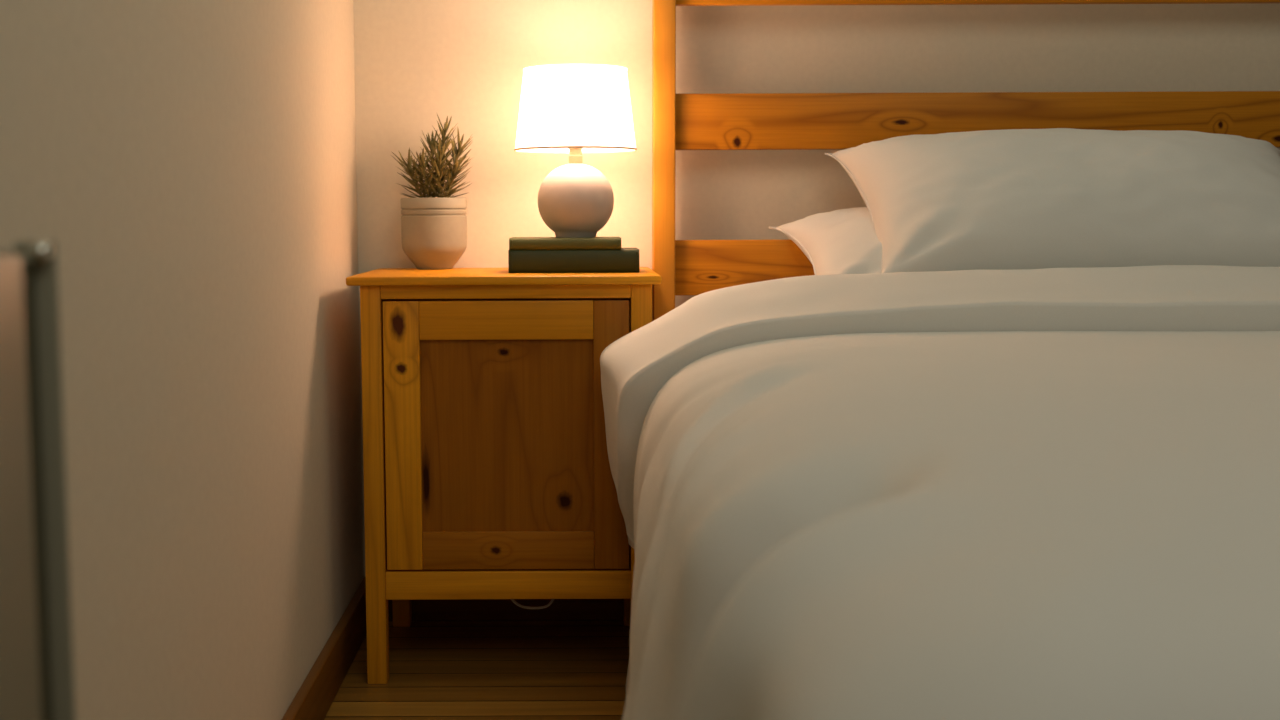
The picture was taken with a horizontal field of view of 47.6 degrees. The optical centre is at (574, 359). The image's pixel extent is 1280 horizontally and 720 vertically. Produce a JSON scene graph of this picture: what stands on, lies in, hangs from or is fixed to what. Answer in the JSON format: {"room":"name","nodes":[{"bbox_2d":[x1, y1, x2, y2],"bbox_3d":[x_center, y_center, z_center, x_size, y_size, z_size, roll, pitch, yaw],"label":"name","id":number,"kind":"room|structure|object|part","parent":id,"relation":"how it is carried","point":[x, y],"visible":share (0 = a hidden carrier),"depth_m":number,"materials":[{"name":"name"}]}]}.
{"room":"bedroom","nodes":[
{"label":"bedroom","id":0,"kind":"room"},
{"bbox_2d":[0,0,363,719],"bbox_3d":[-0.465,-0.567,0.546,0.120,2.650,4.200,0,6,0],"label":"wall","id":1,"kind":"structure","parent":0,"point":[189,166],"depth_m":1.55,"materials":[{"name":"paint"}]},
{"bbox_2d":[0,241,75,719],"bbox_3d":[-0.346,0.279,0.504,0.108,0.625,0.708,0,6,0],"label":"radiator","id":2,"kind":"object","parent":1,"relation":"attached to","point":[37,668],"visible":1,"depth_m":0.81,"materials":[{"name":"metal"}]},
{"bbox_2d":[0,250,10,254],"bbox_3d":[-0.345,-0.022,0.460,0.070,0.010,0.680,0,6,0],"label":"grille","id":3,"kind":"object","parent":2,"relation":"attached to","point":[2,252],"depth_m":0.79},
{"bbox_3d":[-0.299,0.281,0.478,0.012,0.614,0.656,0,6,0],"label":"panel","id":4,"kind":"part","parent":2,"relation":"part of","materials":[{"name":"metal"}]},
{"bbox_2d":[282,577,365,719],"bbox_3d":[-0.390,0.659,0.668,0.018,0.085,4.200,0,6,0],"label":"baseboard","id":5,"kind":"structure","parent":1,"relation":"attached to","point":[315,696],"depth_m":2.30,"materials":[{"name":"brown wood"}]},
{"bbox_2d":[324,620,629,719],"bbox_3d":[1.542,0.717,0.735,4.122,0.060,4.320,0,6,0],"label":"floor","id":6,"kind":"structure","parent":0,"point":[439,670],"depth_m":2.43,"materials":[{"name":"brown wood"}]},
{"bbox_2d":[346,267,661,683],"bbox_3d":[-0.112,0.181,2.525,0.502,0.668,0.390,0,6,0],"label":"nightstand","id":7,"kind":"object","parent":6,"relation":"on","point":[487,474],"visible":0.83,"depth_m":2.35,"materials":[{"name":"brown wood"}]},
{"bbox_3d":[-0.326,0.205,2.363,0.032,0.654,0.034,0,6,0],"label":"leg","id":8,"kind":"part","parent":7,"relation":"part of","materials":[{"name":"brown wood"}]},
{"bbox_3d":[-0.326,0.172,2.693,0.032,0.654,0.034,0,6,0],"label":"leg","id":9,"kind":"part","parent":7,"relation":"part of","materials":[{"name":"brown wood"}]},
{"bbox_2d":[391,114,471,269],"bbox_3d":[-0.250,-0.304,2.613,0.142,0.279,0.119,2,6,23],"label":"potted plant","id":10,"kind":"object","parent":7,"relation":"on","point":[433,229],"visible":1,"depth_m":2.58,"materials":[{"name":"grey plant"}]},
{"bbox_3d":[-0.255,-0.229,2.622,0.119,0.128,0.119,0,6,0],"label":"pot","id":11,"kind":"part","parent":10,"relation":"part of","materials":[{"name":"white ceramic"}]},
{"bbox_3d":[-0.111,-0.110,2.330,0.400,0.022,0.029,0,6,0],"label":"rail","id":12,"kind":"part","parent":7,"relation":"part of","materials":[{"name":"brown wood"}]},
{"bbox_3d":[-0.110,-0.065,2.331,0.279,0.062,0.020,0,6,0],"label":"door rail","id":13,"kind":"part","parent":7,"relation":"part of","materials":[{"name":"brown wood"}]},
{"bbox_3d":[-0.110,0.123,2.352,0.292,0.326,0.007,0,6,0],"label":"door panel","id":14,"kind":"part","parent":7,"relation":"part of","materials":[{"name":"brown wood"}]},
{"bbox_3d":[-0.108,0.310,2.368,0.279,0.062,0.020,0,6,0],"label":"door rail","id":15,"kind":"part","parent":7,"relation":"part of","materials":[{"name":"brown wood"}]},
{"bbox_3d":[-0.109,0.366,2.377,0.400,0.046,0.029,0,6,0],"label":"rail","id":16,"kind":"part","parent":7,"relation":"part of","materials":[{"name":"brown wood"}]},
{"bbox_3d":[-0.109,0.088,2.686,0.433,0.488,0.008,0,6,0],"label":"panel","id":17,"kind":"part","parent":7,"relation":"part of","materials":[{"name":"brown wood"}]},
{"bbox_2d":[508,248,639,272],"bbox_3d":[-0.002,-0.172,2.491,0.218,0.038,0.151,0,6,0],"label":"book","id":18,"kind":"object","parent":7,"relation":"on","point":[623,260],"visible":0.98,"depth_m":2.42,"materials":[{"name":"paper"}]},
{"bbox_2d":[509,237,620,249],"bbox_3d":[-0.016,-0.200,2.483,0.187,0.020,0.138,0,6,0],"label":"book","id":19,"kind":"object","parent":18,"relation":"on","point":[515,243],"visible":1,"depth_m":2.42,"materials":[{"name":"paper"}]},
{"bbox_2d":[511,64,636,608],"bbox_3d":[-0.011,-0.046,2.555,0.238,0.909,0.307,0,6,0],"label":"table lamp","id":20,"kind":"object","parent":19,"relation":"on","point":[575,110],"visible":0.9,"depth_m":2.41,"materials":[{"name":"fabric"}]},
{"bbox_3d":[-0.056,0.091,2.568,0.143,0.635,0.303,0,6,0],"label":"power cord","id":21,"kind":"part","parent":20,"relation":"part of","materials":[{"name":"white plastic"}]},
{"bbox_3d":[0.001,-0.426,2.470,0.207,0.134,0.207,0,6,0],"label":"lamp shade","id":22,"kind":"part","parent":20,"relation":"part of","materials":[{"name":"beige fabric"}]},
{"bbox_3d":[0.108,0.170,2.693,0.034,0.654,0.034,0,6,0],"label":"leg","id":23,"kind":"part","parent":7,"relation":"part of","materials":[{"name":"brown wood"}]},
{"bbox_3d":[0.108,0.203,2.363,0.034,0.654,0.034,0,6,0],"label":"leg","id":24,"kind":"part","parent":7,"relation":"part of","materials":[{"name":"brown wood"}]},
{"bbox_2d":[652,0,1279,320],"bbox_3d":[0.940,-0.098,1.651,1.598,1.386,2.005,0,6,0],"label":"headboard","id":25,"kind":"object","parent":6,"relation":"on","point":[702,121],"visible":0.22,"depth_m":2.59,"materials":[{"name":"brown wood"}]},
{"bbox_3d":[0.160,-0.178,2.623,0.039,1.360,0.055,0,6,0],"label":"headboard post","id":26,"kind":"part","parent":25,"relation":"part of","materials":[{"name":"brown wood"}]},
{"bbox_3d":[0.941,0.178,1.681,1.500,0.269,1.870,0,6,0],"label":"mattress","id":27,"kind":"object","parent":25,"relation":"on","visible":0},
{"bbox_2d":[769,207,882,274],"bbox_3d":[0.799,-0.171,2.453,0.902,0.204,0.343,0,6,1],"label":"pillow","id":28,"kind":"object","parent":27,"relation":"on","point":[842,241],"visible":0.09,"depth_m":2.43,"materials":[{"name":"fabric"}]},
{"bbox_2d":[825,128,1279,272],"bbox_3d":[0.860,-0.252,2.433,0.828,0.280,0.338,0,6,0],"label":"pillow","id":29,"kind":"object","parent":28,"relation":"on","point":[1008,199],"visible":0.82,"depth_m":2.30,"materials":[{"name":"fabric"}]},
{"bbox_2d":[600,265,1279,719],"bbox_3d":[0.940,0.275,1.431,1.847,0.679,1.795,0,6,0],"label":"duvet","id":30,"kind":"object","parent":27,"relation":"on","point":[1047,493],"visible":1,"depth_m":1.08,"materials":[{"name":"white fabric"}]},
{"bbox_2d":[353,0,1279,576],"bbox_3d":[1.536,-0.789,2.696,4.122,2.650,0.120,0,6,0],"label":"wall","id":31,"kind":"structure","parent":0,"point":[416,61],"depth_m":2.66,"materials":[{"name":"paint"}]},
{"bbox_2d":[388,599,623,620],"bbox_3d":[1.610,0.444,2.749,3.984,0.085,0.018,0,6,0],"label":"baseboard","id":32,"kind":"structure","parent":31,"relation":"attached to","point":[437,609],"depth_m":2.74,"materials":[{"name":"brown wood"}]}
]}

